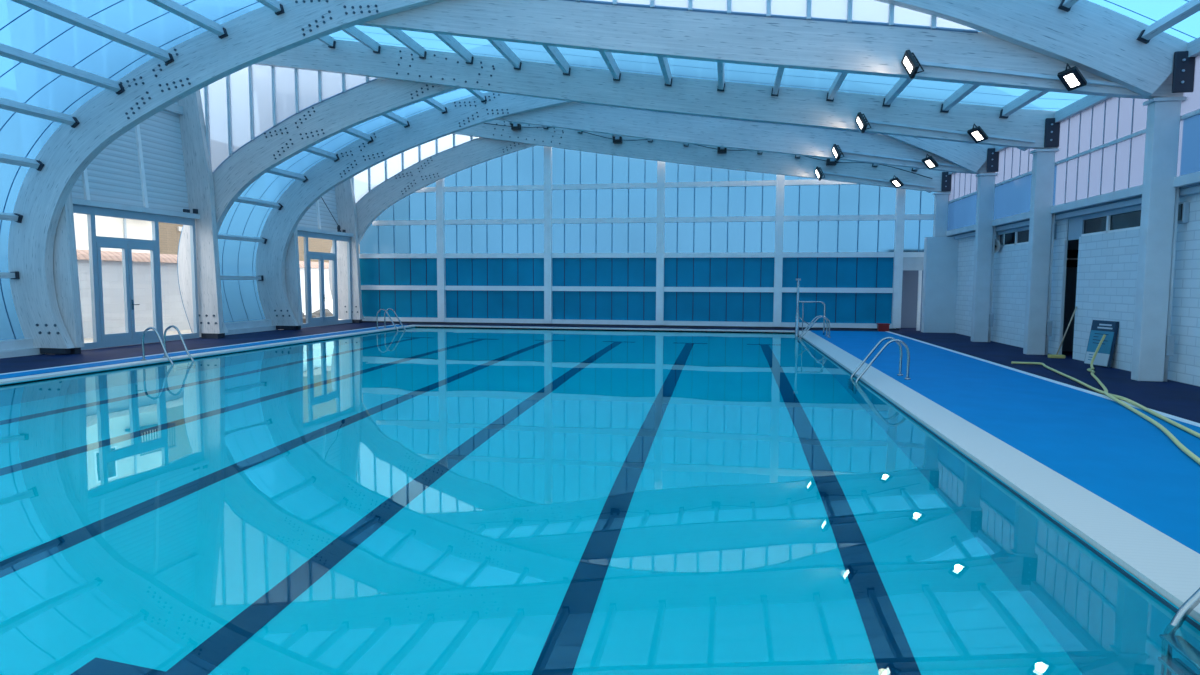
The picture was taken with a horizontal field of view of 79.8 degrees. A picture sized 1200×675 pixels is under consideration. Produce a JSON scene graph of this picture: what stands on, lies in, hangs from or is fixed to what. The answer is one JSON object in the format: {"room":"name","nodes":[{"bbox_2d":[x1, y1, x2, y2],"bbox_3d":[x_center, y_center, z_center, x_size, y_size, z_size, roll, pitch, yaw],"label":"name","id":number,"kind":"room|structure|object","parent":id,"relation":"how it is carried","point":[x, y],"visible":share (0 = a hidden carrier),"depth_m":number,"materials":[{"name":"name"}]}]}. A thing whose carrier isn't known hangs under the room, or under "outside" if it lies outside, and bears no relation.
{"room":"indoor swimming pool","nodes":[
{"label":"indoor swimming pool","id":0,"kind":"room"},
{"bbox_2d":[73,213,151,252],"bbox_3d":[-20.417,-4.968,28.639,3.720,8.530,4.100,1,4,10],"label":"sky","id":1,"kind":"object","parent":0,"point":[105,226],"visible":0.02,"depth_m":28.41,"materials":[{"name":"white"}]},
{"bbox_2d":[72,102,197,213],"bbox_3d":[-11.421,-5.411,17.016,0.680,4.605,4.140,1,4,10],"label":"wall","id":2,"kind":"structure","parent":0,"point":[144,166],"depth_m":17.80,"materials":[{"name":"grey metal"}]},
{"bbox_2d":[72,198,199,349],"bbox_3d":[-11.182,-1.492,17.321,0.280,3.300,4.340,1,4,10],"label":"door","id":3,"kind":"structure","parent":2,"relation":"in","point":[91,208],"depth_m":17.07,"materials":[{"name":"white metal"}]},
{"bbox_2d":[84,319,343,342],"bbox_3d":[-33.443,-0.402,26.246,45.050,0.320,100.000,1,4,10],"label":"ground","id":4,"kind":"structure","parent":0,"point":[86,340],"depth_m":21.62,"materials":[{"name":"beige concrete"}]},
{"bbox_2d":[76,249,332,337],"bbox_3d":[-12.786,-1.835,28.087,0.550,2.430,29.000,1,4,10],"label":"wall","id":5,"kind":"structure","parent":4,"relation":"on","point":[173,312],"depth_m":21.51,"materials":[{"name":"paint"}]},
{"bbox_2d":[158,222,363,262],"bbox_3d":[-18.196,-5.913,43.093,3.070,8.230,24.800,1,4,10],"label":"brick building","id":6,"kind":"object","parent":4,"relation":"on","point":[169,234],"visible":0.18,"depth_m":31.77,"materials":[{"name":"beige brick"}]},
{"bbox_2d":[297,188,345,232],"bbox_3d":[-10.070,-5.989,24.661,0.680,4.605,3.670,1,4,10],"label":"wall","id":7,"kind":"structure","parent":0,"point":[318,216],"depth_m":25.67,"materials":[{"name":"grey metal"}]},
{"bbox_2d":[297,226,352,327],"bbox_3d":[-9.570,-2.072,25.006,0.280,3.300,3.800,1,4,10],"label":"door","id":8,"kind":"structure","parent":7,"relation":"in","point":[305,232],"depth_m":24.81,"materials":[{"name":"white metal"}]},
{"bbox_2d":[177,88,487,332],"bbox_3d":[-0.509,-3.885,19.286,21.817,7.636,3.480,1,4,10],"label":"ceiling","id":9,"kind":"structure","parent":0,"point":[240,298],"depth_m":21.66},
{"bbox_2d":[0,0,1199,339],"bbox_3d":[-2.003,-3.245,10.831,21.817,7.636,4.660,1,4,10],"label":"ceiling","id":10,"kind":"structure","parent":0,"point":[24,28],"depth_m":13.19,"materials":[{"name":"glass"}]},
{"bbox_2d":[0,323,1199,422],"bbox_3d":[-0.423,0.720,12.858,24.650,0.300,31.000,1,4,10],"label":"floor","id":11,"kind":"structure","parent":0,"point":[1182,400],"depth_m":14.51,"materials":[{"name":"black tile"}]},
{"bbox_2d":[0,339,39,358],"bbox_3d":[-12.275,0.343,13.010,0.340,0.330,4.440,1,4,10],"label":"sill","id":12,"kind":"structure","parent":11,"relation":"on","point":[14,347],"depth_m":14.64,"materials":[{"name":"white paint"}]},
{"bbox_2d":[53,190,83,353],"bbox_3d":[-11.601,-3.424,14.998,1.290,7.545,0.180,1,4,10],"label":"timber post","id":13,"kind":"object","parent":11,"relation":"on","point":[65,265],"visible":0.31,"depth_m":15.02,"materials":[{"name":"white wood"}]},
{"bbox_2d":[0,324,398,374],"bbox_3d":[-9.303,0.397,14.505,0.080,0.020,23.200,1,4,10],"label":"strip","id":14,"kind":"object","parent":11,"relation":"on","point":[396,324],"visible":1,"depth_m":15.37,"materials":[{"name":"white"}]},
{"bbox_2d":[177,90,223,338],"bbox_3d":[-10.854,-3.744,19.226,1.290,7.545,0.210,1,4,10],"label":"timber post","id":15,"kind":"object","parent":11,"relation":"on","point":[197,161],"visible":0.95,"depth_m":19.16,"materials":[{"name":"white wood"}]},
{"bbox_2d":[0,325,406,378],"bbox_3d":[-9.064,0.412,14.362,0.440,0.012,23.000,1,4,10],"label":"rubber mat","id":16,"kind":"object","parent":11,"relation":"on","point":[20,374],"visible":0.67,"depth_m":14.66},
{"bbox_2d":[376,308,405,330],"bbox_3d":[-6.887,0.005,23.722,0.840,1.915,0.640,1,4,10],"label":"pool ladder","id":17,"kind":"object","parent":16,"relation":"on","point":[389,308],"visible":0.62,"depth_m":23.89,"materials":[{"name":"silver metal"}]},
{"bbox_2d":[0,325,415,383],"bbox_3d":[-8.690,0.596,13.953,0.285,0.312,24.100,1,4,10],"label":"pool coping","id":18,"kind":"object","parent":11,"relation":"on","point":[68,372],"visible":0.33,"depth_m":14.10,"materials":[{"name":"white tile"}]},
{"bbox_2d":[141,325,193,363],"bbox_3d":[-8.476,0.732,14.129,0.750,1.915,0.640,1,4,10],"label":"pool ladder","id":19,"kind":"object","parent":18,"relation":"on","point":[163,343],"visible":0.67,"depth_m":13.88,"materials":[{"name":"silver metal"}]},
{"bbox_2d":[199,320,278,336],"bbox_3d":[-10.781,-0.297,21.465,0.340,0.330,3.260,1,4,10],"label":"sill","id":20,"kind":"structure","parent":11,"relation":"on","point":[241,327],"depth_m":21.73,"materials":[{"name":"white paint"}]},
{"bbox_2d":[284,227,302,329],"bbox_3d":[-10.210,-4.021,22.874,1.290,7.545,0.180,1,4,10],"label":"timber post","id":21,"kind":"object","parent":11,"relation":"on","point":[292,267],"visible":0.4,"depth_m":22.89,"materials":[{"name":"white wood"}]},
{"bbox_2d":[335,178,362,322],"bbox_3d":[-9.544,-4.306,26.640,1.290,7.545,0.210,1,4,10],"label":"timber post","id":22,"kind":"object","parent":11,"relation":"on","point":[345,196],"visible":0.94,"depth_m":26.63,"materials":[{"name":"white wood"}]},
{"bbox_2d":[8,0,1187,353],"bbox_3d":[-1.612,-3.344,13.020,21.788,7.730,0.210,1,4,10],"label":"arch","id":23,"kind":"object","parent":11,"relation":"on","point":[1101,41],"visible":0.96,"depth_m":13.69,"materials":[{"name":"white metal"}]},
{"bbox_2d":[0,271,19,278],"bbox_3d":[-12.575,-1.137,12.859,0.200,0.163,4.300,1,4,10],"label":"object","id":24,"kind":"structure","parent":23,"relation":"attached to","point":[13,275],"depth_m":14.81,"materials":[{"name":"grey metal"}]},
{"bbox_2d":[0,212,22,222],"bbox_3d":[-12.414,-2.309,12.742,0.229,0.196,4.300,1,4,10],"label":"beam","id":25,"kind":"structure","parent":23,"relation":"attached to","point":[15,217],"depth_m":14.67,"materials":[{"name":"grey metal"}]},
{"bbox_2d":[0,153,43,170],"bbox_3d":[-11.833,-3.359,12.560,0.236,0.227,4.300,1,4,10],"label":"beam","id":26,"kind":"structure","parent":23,"relation":"attached to","point":[4,158],"depth_m":14.25,"materials":[{"name":"grey metal"}]},
{"bbox_2d":[0,97,79,127],"bbox_3d":[-10.950,-4.181,12.341,0.223,0.237,4.300,1,4,10],"label":"roof beam","id":27,"kind":"structure","parent":23,"relation":"attached to","point":[6,104],"depth_m":13.64,"materials":[{"name":"grey metal"}]},
{"bbox_2d":[0,43,124,94],"bbox_3d":[-9.879,-4.773,12.107,0.209,0.235,4.300,1,4,10],"label":"roof beam","id":28,"kind":"structure","parent":23,"relation":"attached to","point":[6,51],"depth_m":12.87,"materials":[{"name":"grey metal"}]},
{"bbox_2d":[11,0,173,63],"bbox_3d":[-8.759,-5.285,11.870,0.198,0.230,4.300,1,4,10],"label":"roof beam","id":29,"kind":"structure","parent":23,"relation":"attached to","point":[43,6],"depth_m":12.31,"materials":[{"name":"grey metal"}]},
{"bbox_2d":[146,0,227,38],"bbox_3d":[-7.585,-5.681,11.633,0.194,0.227,4.300,1,4,10],"label":"roof beam","id":30,"kind":"structure","parent":23,"relation":"attached to","point":[171,6],"depth_m":12.88,"materials":[{"name":"grey metal"}]},
{"bbox_2d":[256,0,284,14],"bbox_3d":[-6.398,-6.025,11.397,0.188,0.223,4.300,1,4,10],"label":"roof beam","id":31,"kind":"structure","parent":23,"relation":"attached to","point":[274,5],"depth_m":13.29,"materials":[{"name":"grey metal"}]},
{"bbox_2d":[1058,0,1078,11],"bbox_3d":[6.910,-5.055,9.119,0.202,0.232,4.300,1,4,10],"label":"strut","id":32,"kind":"structure","parent":23,"relation":"attached to","point":[1065,5],"depth_m":11.14,"materials":[{"name":"grey metal"}]},
{"bbox_2d":[1136,0,1199,43],"bbox_3d":[8.028,-4.492,8.964,0.208,0.235,4.300,1,4,10],"label":"strut","id":33,"kind":"structure","parent":23,"relation":"attached to","point":[1191,7],"depth_m":10.38,"materials":[{"name":"grey metal"}]},
{"bbox_2d":[178,78,1027,336],"bbox_3d":[-0.793,-3.695,17.655,21.788,7.730,0.210,1,4,10],"label":"arch","id":34,"kind":"object","parent":11,"relation":"on","point":[335,115],"visible":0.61,"depth_m":18.70,"materials":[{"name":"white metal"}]},
{"bbox_2d":[220,275,263,280],"bbox_3d":[-11.080,-1.777,21.314,0.200,0.163,3.120,1,4,10],"label":"beam","id":35,"kind":"structure","parent":34,"relation":"attached to","point":[259,278],"depth_m":21.88,"materials":[{"name":"grey metal"}]},
{"bbox_2d":[218,234,266,243],"bbox_3d":[-10.920,-2.949,21.197,0.229,0.196,3.120,1,4,10],"label":"beam","id":36,"kind":"structure","parent":34,"relation":"attached to","point":[220,236],"depth_m":21.61,"materials":[{"name":"grey metal"}]},
{"bbox_2d":[235,196,282,209],"bbox_3d":[-10.339,-3.999,21.015,0.236,0.227,3.120,1,4,10],"label":"beam","id":37,"kind":"structure","parent":34,"relation":"attached to","point":[240,199],"depth_m":21.50,"materials":[{"name":"grey metal"}]},
{"bbox_2d":[267,167,307,182],"bbox_3d":[-9.456,-4.822,20.796,0.223,0.237,3.120,1,4,10],"label":"beam","id":38,"kind":"structure","parent":34,"relation":"attached to","point":[276,171],"depth_m":21.43,"materials":[{"name":"grey metal"}]},
{"bbox_2d":[304,146,339,161],"bbox_3d":[-8.384,-5.413,20.562,0.209,0.235,3.120,1,4,10],"label":"roof purlin","id":39,"kind":"structure","parent":34,"relation":"attached to","point":[313,150],"depth_m":21.30,"materials":[{"name":"grey metal"}]},
{"bbox_2d":[343,128,372,142],"bbox_3d":[-7.265,-5.925,20.326,0.198,0.230,3.120,1,4,10],"label":"roof purlin","id":40,"kind":"structure","parent":34,"relation":"attached to","point":[351,131],"depth_m":21.15,"materials":[{"name":"grey metal"}]},
{"bbox_2d":[383,112,409,127],"bbox_3d":[-6.091,-6.321,20.088,0.194,0.227,3.120,1,4,10],"label":"roof purlin","id":41,"kind":"structure","parent":34,"relation":"attached to","point":[390,115],"depth_m":20.95,"materials":[{"name":"grey metal"}]},
{"bbox_2d":[423,98,446,113],"bbox_3d":[-4.904,-6.665,19.852,0.188,0.223,3.120,1,4,10],"label":"strut","id":42,"kind":"structure","parent":34,"relation":"attached to","point":[430,101],"depth_m":20.73,"materials":[{"name":"grey metal"}]},
{"bbox_2d":[466,89,486,101],"bbox_3d":[-3.692,-6.928,19.618,0.184,0.219,3.120,1,4,10],"label":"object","id":43,"kind":"structure","parent":34,"relation":"attached to","point":[477,93],"depth_m":20.64,"materials":[{"name":"grey metal"}]},
{"bbox_2d":[416,325,794,331],"bbox_3d":[-0.079,-0.169,24.430,13.060,0.312,0.420,1,4,10],"label":"pool coping","id":44,"kind":"object","parent":11,"relation":"on","point":[416,325],"visible":0.29,"depth_m":24.23,"materials":[{"name":"white tile"}]},
{"bbox_2d":[256,92,994,329],"bbox_3d":[-0.220,-3.940,20.896,21.788,7.730,0.210,1,4,10],"label":"arch","id":45,"kind":"object","parent":11,"relation":"on","point":[392,140],"visible":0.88,"depth_m":21.89,"materials":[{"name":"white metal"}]},
{"bbox_2d":[329,137,930,321],"bbox_3d":[0.517,-4.256,25.070,21.788,7.730,0.210,1,4,10],"label":"arch","id":46,"kind":"object","parent":11,"relation":"on","point":[432,169],"visible":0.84,"depth_m":26.09,"materials":[{"name":"white wood"}]},
{"bbox_2d":[876,323,889,331],"bbox_3d":[9.255,-0.329,23.441,0.360,0.260,0.340,1,4,10],"label":"box","id":47,"kind":"object","parent":11,"relation":"on","point":[881,327],"visible":0.96,"depth_m":23.30,"materials":[{"name":"red plastic"}]},
{"bbox_2d":[971,148,998,341],"bbox_3d":[10.302,-2.437,19.186,0.520,5.120,0.360,1,4,10],"label":"steel column","id":48,"kind":"structure","parent":11,"relation":"on","point":[982,316],"depth_m":19.14,"materials":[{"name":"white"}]},
{"bbox_2d":[496,102,994,173],"bbox_3d":[-0.233,-6.477,20.892,21.900,3.890,0.245,1,4,10],"label":"roof beam","id":49,"kind":"structure","parent":48,"relation":"on","point":[679,128],"depth_m":20.19,"materials":[{"name":"white paint"}]},
{"bbox_2d":[578,102,876,133],"bbox_3d":[3.446,-6.288,20.177,8.300,1.366,0.080,1,4,10],"label":"window","id":50,"kind":"structure","parent":49,"relation":"attached to","point":[578,102],"depth_m":20.07,"materials":[{"name":"glass"}]},
{"bbox_2d":[831,144,843,160],"bbox_3d":[6.461,-5.049,19.568,0.234,0.447,0.413,-2,5,-29],"label":"floodlight","id":51,"kind":"object","parent":49,"relation":"attached to","point":[836,150],"visible":1,"depth_m":19.50,"materials":[{"name":"black plastic"}]},
{"bbox_2d":[922,154,938,169],"bbox_3d":[8.859,-4.710,19.185,0.429,0.388,0.308,-3,5,-33],"label":"floodlight","id":52,"kind":"object","parent":49,"relation":"attached to","point":[930,163],"visible":1,"depth_m":19.12,"materials":[{"name":"black plastic"}]},
{"bbox_2d":[799,331,1199,622],"bbox_3d":[4.520,0.828,11.636,0.488,0.312,24.100,1,4,10],"label":"pool coping","id":53,"kind":"object","parent":11,"relation":"on","point":[1164,564],"visible":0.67,"depth_m":5.15,"materials":[{"name":"white tile"}]},
{"bbox_2d":[795,278,824,336],"bbox_3d":[6.334,-0.326,21.671,0.878,2.900,0.219,1,4,10],"label":"lift","id":54,"kind":"object","parent":53,"relation":"on","point":[797,280],"visible":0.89,"depth_m":21.60,"materials":[{"name":"silver metal"}]},
{"bbox_2d":[809,330,1199,553],"bbox_3d":[6.024,0.664,11.893,2.380,0.014,23.350,1,4,10],"label":"pool deck","id":55,"kind":"object","parent":11,"relation":"on","point":[1099,444],"visible":1,"depth_m":7.65,"materials":[{"name":"rubber"}]},
{"bbox_2d":[798,315,830,338],"bbox_3d":[6.177,0.306,20.774,0.900,1.875,0.600,1,4,10],"label":"pool ladder","id":56,"kind":"object","parent":55,"relation":"on","point":[819,316],"visible":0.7,"depth_m":20.55,"materials":[{"name":"silver metal"}]},
{"bbox_2d":[850,337,910,381],"bbox_3d":[4.610,0.957,11.905,0.900,1.915,0.600,1,4,10],"label":"pool ladder","id":57,"kind":"object","parent":55,"relation":"on","point":[897,341],"visible":0.6,"depth_m":11.68,"materials":[{"name":"silver metal"}]},
{"bbox_2d":[1170,588,1199,626],"bbox_3d":[3.088,1.595,3.088,0.970,1.975,0.600,1,4,10],"label":"pool ladder","id":58,"kind":"object","parent":55,"relation":"on","point":[1193,601],"visible":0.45,"depth_m":3.37,"materials":[{"name":"silver metal"}]},
{"bbox_2d":[1023,118,1059,354],"bbox_3d":[9.693,-2.175,15.739,0.520,5.120,0.340,1,4,10],"label":"steel column","id":59,"kind":"structure","parent":11,"relation":"on","point":[1038,325],"depth_m":15.68,"materials":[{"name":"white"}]},
{"bbox_2d":[254,39,1057,148],"bbox_3d":[-0.875,-6.202,17.259,21.900,3.890,0.245,1,4,10],"label":"roof beam","id":60,"kind":"structure","parent":59,"relation":"on","point":[1024,128],"depth_m":16.75,"materials":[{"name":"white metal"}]},
{"bbox_2d":[200,64,376,172],"bbox_3d":[-8.243,-5.630,18.729,5.200,3.558,0.080,1,4,10],"label":"window","id":61,"kind":"structure","parent":60,"relation":"attached to","point":[247,103],"depth_m":18.82,"materials":[{"name":"glass"}]},
{"bbox_2d":[855,112,870,132],"bbox_3d":[5.819,-4.774,15.934,0.234,0.447,0.413,-2,5,-29],"label":"floodlight","id":62,"kind":"object","parent":60,"relation":"attached to","point":[862,124],"visible":1,"depth_m":15.86,"materials":[{"name":"black plastic"}]},
{"bbox_2d":[967,124,987,142],"bbox_3d":[8.217,-4.435,15.552,0.429,0.388,0.308,-3,5,-33],"label":"floodlight","id":63,"kind":"object","parent":60,"relation":"attached to","point":[977,134],"visible":1,"depth_m":15.49,"materials":[{"name":"black metal"}]},
{"bbox_2d":[885,331,1199,426],"bbox_3d":[7.259,0.680,11.701,0.120,0.020,23.400,1,4,10],"label":"strip","id":64,"kind":"object","parent":11,"relation":"on","point":[987,361],"visible":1,"depth_m":11.13,"materials":[{"name":"white"}]},
{"bbox_2d":[1048,306,1076,357],"bbox_3d":[9.700,-0.109,15.047,0.404,1.104,0.304,1,4,10],"label":"broom","id":65,"kind":"object","parent":11,"relation":"on","point":[1056,355],"visible":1,"depth_m":15.09,"materials":[{"name":"beige"}]},
{"bbox_2d":[1084,320,1118,366],"bbox_3d":[9.506,0.109,13.600,0.194,0.857,0.600,0,4,-4],"label":"notice board","id":66,"kind":"object","parent":11,"relation":"on","point":[1099,328],"visible":0.91,"depth_m":13.52,"materials":[{"name":"blue"}]},
{"bbox_2d":[1011,362,1199,437],"bbox_3d":[7.088,0.780,10.049,0.539,0.066,8.210,2,5,17],"label":"hose","id":67,"kind":"object","parent":11,"relation":"on","point":[1146,409],"visible":0.98,"depth_m":9.27,"materials":[{"name":"yellow"}]},
{"bbox_2d":[1087,335,1199,464],"bbox_3d":[7.087,0.526,9.741,0.375,0.629,8.742,3,5,30],"label":"hose","id":68,"kind":"object","parent":11,"relation":"on","point":[1171,436],"visible":1,"depth_m":8.36,"materials":[{"name":"yellow"}]},
{"bbox_2d":[1131,51,1195,381],"bbox_3d":[8.922,-1.845,11.374,0.520,5.120,0.490,1,4,10],"label":"steel column","id":69,"kind":"structure","parent":11,"relation":"on","point":[1153,344],"depth_m":11.40,"materials":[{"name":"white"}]},
{"bbox_2d":[358,0,1182,98],"bbox_3d":[-1.625,-5.881,13.016,21.900,3.890,0.245,1,4,10],"label":"roof beam","id":70,"kind":"structure","parent":69,"relation":"on","point":[980,58],"depth_m":12.27,"materials":[{"name":"white paint"}]},
{"bbox_2d":[318,35,335,47],"bbox_3d":[-7.124,-7.281,16.115,0.179,0.241,4.140,1,4,10],"label":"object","id":71,"kind":"structure","parent":70,"relation":"attached to","point":[328,40],"depth_m":17.90,"materials":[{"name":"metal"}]},
{"bbox_2d":[342,26,380,53],"bbox_3d":[-5.931,-7.073,15.920,0.181,0.243,4.140,1,4,10],"label":"roof purlin","id":72,"kind":"structure","parent":70,"relation":"attached to","point":[352,31],"depth_m":17.17,"materials":[{"name":"wood"}]},
{"bbox_2d":[382,28,426,58],"bbox_3d":[-4.735,-6.863,15.724,0.181,0.243,4.140,1,4,10],"label":"strut","id":73,"kind":"structure","parent":70,"relation":"attached to","point":[399,35],"depth_m":16.81,"materials":[{"name":"wood"}]},
{"bbox_2d":[434,34,473,63],"bbox_3d":[-3.539,-6.652,15.529,0.181,0.243,4.140,1,4,10],"label":"strut","id":74,"kind":"structure","parent":70,"relation":"attached to","point":[450,41],"depth_m":16.60,"materials":[{"name":"wood"}]},
{"bbox_2d":[487,39,521,69],"bbox_3d":[-2.344,-6.442,15.334,0.181,0.243,4.140,1,4,10],"label":"strut","id":75,"kind":"structure","parent":70,"relation":"attached to","point":[500,46],"depth_m":16.40,"materials":[{"name":"wood"}]},
{"bbox_2d":[542,45,570,75],"bbox_3d":[-1.147,-6.235,15.138,0.181,0.242,4.140,1,4,10],"label":"strut","id":76,"kind":"structure","parent":70,"relation":"attached to","point":[553,51],"depth_m":16.19,"materials":[{"name":"wood"}]},
{"bbox_2d":[599,51,620,80],"bbox_3d":[0.049,-6.031,14.942,0.181,0.242,4.140,1,4,10],"label":"strut","id":77,"kind":"structure","parent":70,"relation":"attached to","point":[608,58],"depth_m":15.99,"materials":[{"name":"white wood"}]},
{"bbox_2d":[658,57,671,86],"bbox_3d":[1.246,-5.837,14.745,0.178,0.241,4.140,1,4,10],"label":"strut","id":78,"kind":"structure","parent":70,"relation":"attached to","point":[663,62],"depth_m":15.79,"materials":[{"name":"white wood"}]},
{"bbox_2d":[717,62,724,91],"bbox_3d":[2.442,-5.650,14.548,0.178,0.241,4.140,1,4,10],"label":"strut","id":79,"kind":"structure","parent":70,"relation":"attached to","point":[721,85],"depth_m":15.57,"materials":[{"name":"grey metal"}]},
{"bbox_2d":[564,0,977,32],"bbox_3d":[2.055,-5.692,12.306,8.300,1.366,0.080,1,4,10],"label":"window","id":80,"kind":"structure","parent":70,"relation":"attached to","point":[869,12],"depth_m":12.04,"materials":[{"name":"glass"}]},
{"bbox_2d":[771,67,783,96],"bbox_3d":[3.639,-5.469,14.350,0.178,0.240,4.140,1,4,10],"label":"strut","id":81,"kind":"structure","parent":70,"relation":"attached to","point":[775,90],"depth_m":15.37,"materials":[{"name":"white wood"}]},
{"bbox_2d":[826,72,847,101],"bbox_3d":[4.835,-5.290,14.152,0.178,0.240,4.140,1,4,10],"label":"strut","id":82,"kind":"structure","parent":70,"relation":"attached to","point":[840,77],"depth_m":15.17,"materials":[{"name":"white wood"}]},
{"bbox_2d":[882,78,912,106],"bbox_3d":[6.029,-5.102,13.955,0.179,0.241,4.140,1,4,10],"label":"strut","id":83,"kind":"structure","parent":70,"relation":"attached to","point":[902,83],"depth_m":14.99,"materials":[{"name":"white wood"}]},
{"bbox_2d":[901,50,923,78],"bbox_3d":[5.069,-4.453,11.692,0.234,0.447,0.413,-2,5,-29],"label":"floodlight","id":84,"kind":"object","parent":70,"relation":"attached to","point":[911,64],"visible":1,"depth_m":11.62,"materials":[{"name":"black metal"}]},
{"bbox_2d":[940,84,979,112],"bbox_3d":[7.226,-4.912,13.758,0.178,0.241,4.140,1,4,10],"label":"strut","id":85,"kind":"structure","parent":70,"relation":"attached to","point":[963,91],"depth_m":14.79,"materials":[{"name":"white wood"}]},
{"bbox_2d":[999,90,1048,118],"bbox_3d":[8.422,-4.727,13.561,0.178,0.241,4.140,1,4,10],"label":"strut","id":86,"kind":"structure","parent":70,"relation":"attached to","point":[1029,96],"depth_m":14.61,"materials":[{"name":"white wood"}]},
{"bbox_2d":[1057,63,1086,91],"bbox_3d":[7.467,-4.114,11.309,0.429,0.388,0.308,-3,5,-33],"label":"floodlight","id":87,"kind":"object","parent":70,"relation":"attached to","point":[1072,78],"visible":1,"depth_m":11.25,"materials":[{"name":"black metal"}]},
{"bbox_2d":[0,327,1199,624],"bbox_3d":[-2.133,1.722,12.905,13.000,2.280,23.150,1,4,10],"label":"basin","id":88,"kind":"object","parent":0,"point":[1189,616],"visible":0.03,"depth_m":11.08,"materials":[{"name":"tile"}]},
{"bbox_2d":[0,327,1199,674],"bbox_3d":[-2.129,0.616,12.821,13.000,0.001,23.150,1,4,10],"label":"pool water","id":89,"kind":"object","parent":88,"relation":"in","point":[416,500],"visible":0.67,"depth_m":4.71,"materials":[{"name":"liquid"}]},
{"bbox_2d":[2,326,1199,629],"bbox_3d":[-2.138,0.725,12.831,13.042,0.280,23.210,1,4,10],"label":"pool edge","id":90,"kind":"object","parent":88,"relation":"attached to","point":[1096,552],"visible":0.31,"depth_m":6.02,"materials":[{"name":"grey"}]},
{"bbox_2d":[359,145,938,330],"bbox_3d":[1.104,-3.702,25.319,21.300,6.631,0.240,1,4,10],"label":"wall","id":91,"kind":"structure","parent":0,"point":[535,235],"depth_m":25.35,"materials":[{"name":"blue"}]},
{"bbox_2d":[903,257,923,330],"bbox_3d":[10.614,-1.452,23.839,1.180,2.450,0.100,1,4,10],"label":"door frame","id":92,"kind":"structure","parent":91,"relation":"in","point":[909,263],"depth_m":23.79,"materials":[{"name":"white paint"}]},
{"bbox_2d":[329,25,1086,110],"bbox_3d":[-1.193,-6.446,15.130,22.003,3.132,4.500,1,4,10],"label":"ceiling","id":93,"kind":"structure","parent":0,"point":[918,89],"depth_m":15.86,"materials":[{"name":"glass"}]},
{"bbox_2d":[901,270,917,327],"bbox_3d":[10.929,-1.644,25.388,1.700,2.600,0.100,1,4,10],"label":"door","id":94,"kind":"structure","parent":0,"point":[910,277],"depth_m":25.35,"materials":[{"name":"metal"}]},
{"bbox_2d":[921,237,958,332],"bbox_3d":[10.871,-1.678,22.941,0.950,3.040,0.320,1,4,10],"label":"wall","id":95,"kind":"structure","parent":0,"point":[940,253],"depth_m":22.80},
{"bbox_2d":[933,172,951,236],"bbox_3d":[10.998,-4.264,23.054,0.490,2.060,0.370,1,4,10],"label":"steel column","id":96,"kind":"structure","parent":95,"relation":"on","point":[941,198],"depth_m":22.99,"materials":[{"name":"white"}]},
{"bbox_2d":[453,120,950,191],"bbox_3d":[0.435,-6.764,24.673,21.900,3.890,0.245,1,4,10],"label":"roof beam","id":97,"kind":"structure","parent":96,"relation":"on","point":[663,151],"depth_m":24.10,"materials":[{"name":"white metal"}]},
{"bbox_2d":[352,134,477,203],"bbox_3d":[-6.933,-6.192,26.143,5.200,3.558,0.080,1,4,10],"label":"window","id":98,"kind":"structure","parent":97,"relation":"attached to","point":[367,180],"depth_m":26.21,"materials":[{"name":"glass"}]},
{"bbox_2d":[484,123,931,178],"bbox_3d":[2.918,-6.368,24.096,15.606,2.374,0.114,1,4,10],"label":"power cable","id":99,"kind":"object","parent":97,"relation":"attached to","point":[484,123],"visible":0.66,"depth_m":23.96,"materials":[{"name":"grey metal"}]},
{"bbox_2d":[890,175,903,187],"bbox_3d":[9.527,-4.997,22.966,0.429,0.388,0.308,-3,5,-33],"label":"floodlight","id":100,"kind":"object","parent":97,"relation":"attached to","point":[896,182],"visible":1,"depth_m":22.90,"materials":[{"name":"black metal"}]},
{"bbox_2d":[1062,219,1078,350],"bbox_3d":[11.541,-1.217,16.555,2.230,3.100,0.100,1,4,10],"label":"doorway","id":101,"kind":"structure","parent":0,"point":[1071,272],"depth_m":16.64,"materials":[{"name":"black"}]},
{"bbox_2d":[1066,250,1077,266],"bbox_3d":[10.912,-1.819,16.528,0.880,0.400,0.080,1,4,10],"label":"sign plate","id":102,"kind":"object","parent":101,"relation":"attached to","point":[1072,255],"visible":0.29,"depth_m":16.51,"materials":[{"name":"black plastic"}]},
{"bbox_2d":[946,37,1199,238],"bbox_3d":[9.886,-3.663,15.007,0.400,2.280,17.350,1,4,10],"label":"window","id":103,"kind":"structure","parent":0,"point":[1100,156],"depth_m":14.05,"materials":[{"name":"glass"}]},
{"bbox_2d":[947,183,1199,236],"bbox_3d":[10.616,-2.403,11.944,2.700,0.040,22.500,1,4,10],"label":"ledge","id":104,"kind":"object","parent":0,"point":[1196,184],"depth_m":14.06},
{"bbox_2d":[955,194,1199,386],"bbox_3d":[9.025,-0.653,9.303,0.200,3.060,27.500,1,4,10],"label":"wall","id":105,"kind":"structure","parent":0,"point":[1107,268],"depth_m":13.98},
{"bbox_2d":[998,226,1028,246],"bbox_3d":[10.560,-2.576,17.949,0.110,0.510,2.900,1,4,10],"label":"window","id":106,"kind":"structure","parent":105,"relation":"in","point":[1018,236],"depth_m":18.30,"materials":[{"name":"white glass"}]},
{"bbox_2d":[1058,216,1083,354],"bbox_3d":[10.013,-1.072,15.226,0.115,3.000,0.620,1,4,10],"label":"door","id":107,"kind":"structure","parent":105,"relation":"in","point":[1076,225],"depth_m":15.45,"materials":[{"name":"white metal"}]},
{"bbox_2d":[1081,205,1140,235],"bbox_3d":[9.732,-2.222,13.264,0.110,0.510,3.160,1,4,10],"label":"window","id":108,"kind":"structure","parent":105,"relation":"in","point":[1129,218],"depth_m":13.68,"materials":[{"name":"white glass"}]},
{"bbox_2d":[1177,201,1189,223],"bbox_3d":[9.259,-1.986,11.401,0.110,0.340,0.180,1,4,10],"label":"wall lamp","id":109,"kind":"object","parent":105,"relation":"attached to","point":[1183,210],"visible":0.82,"depth_m":11.32,"materials":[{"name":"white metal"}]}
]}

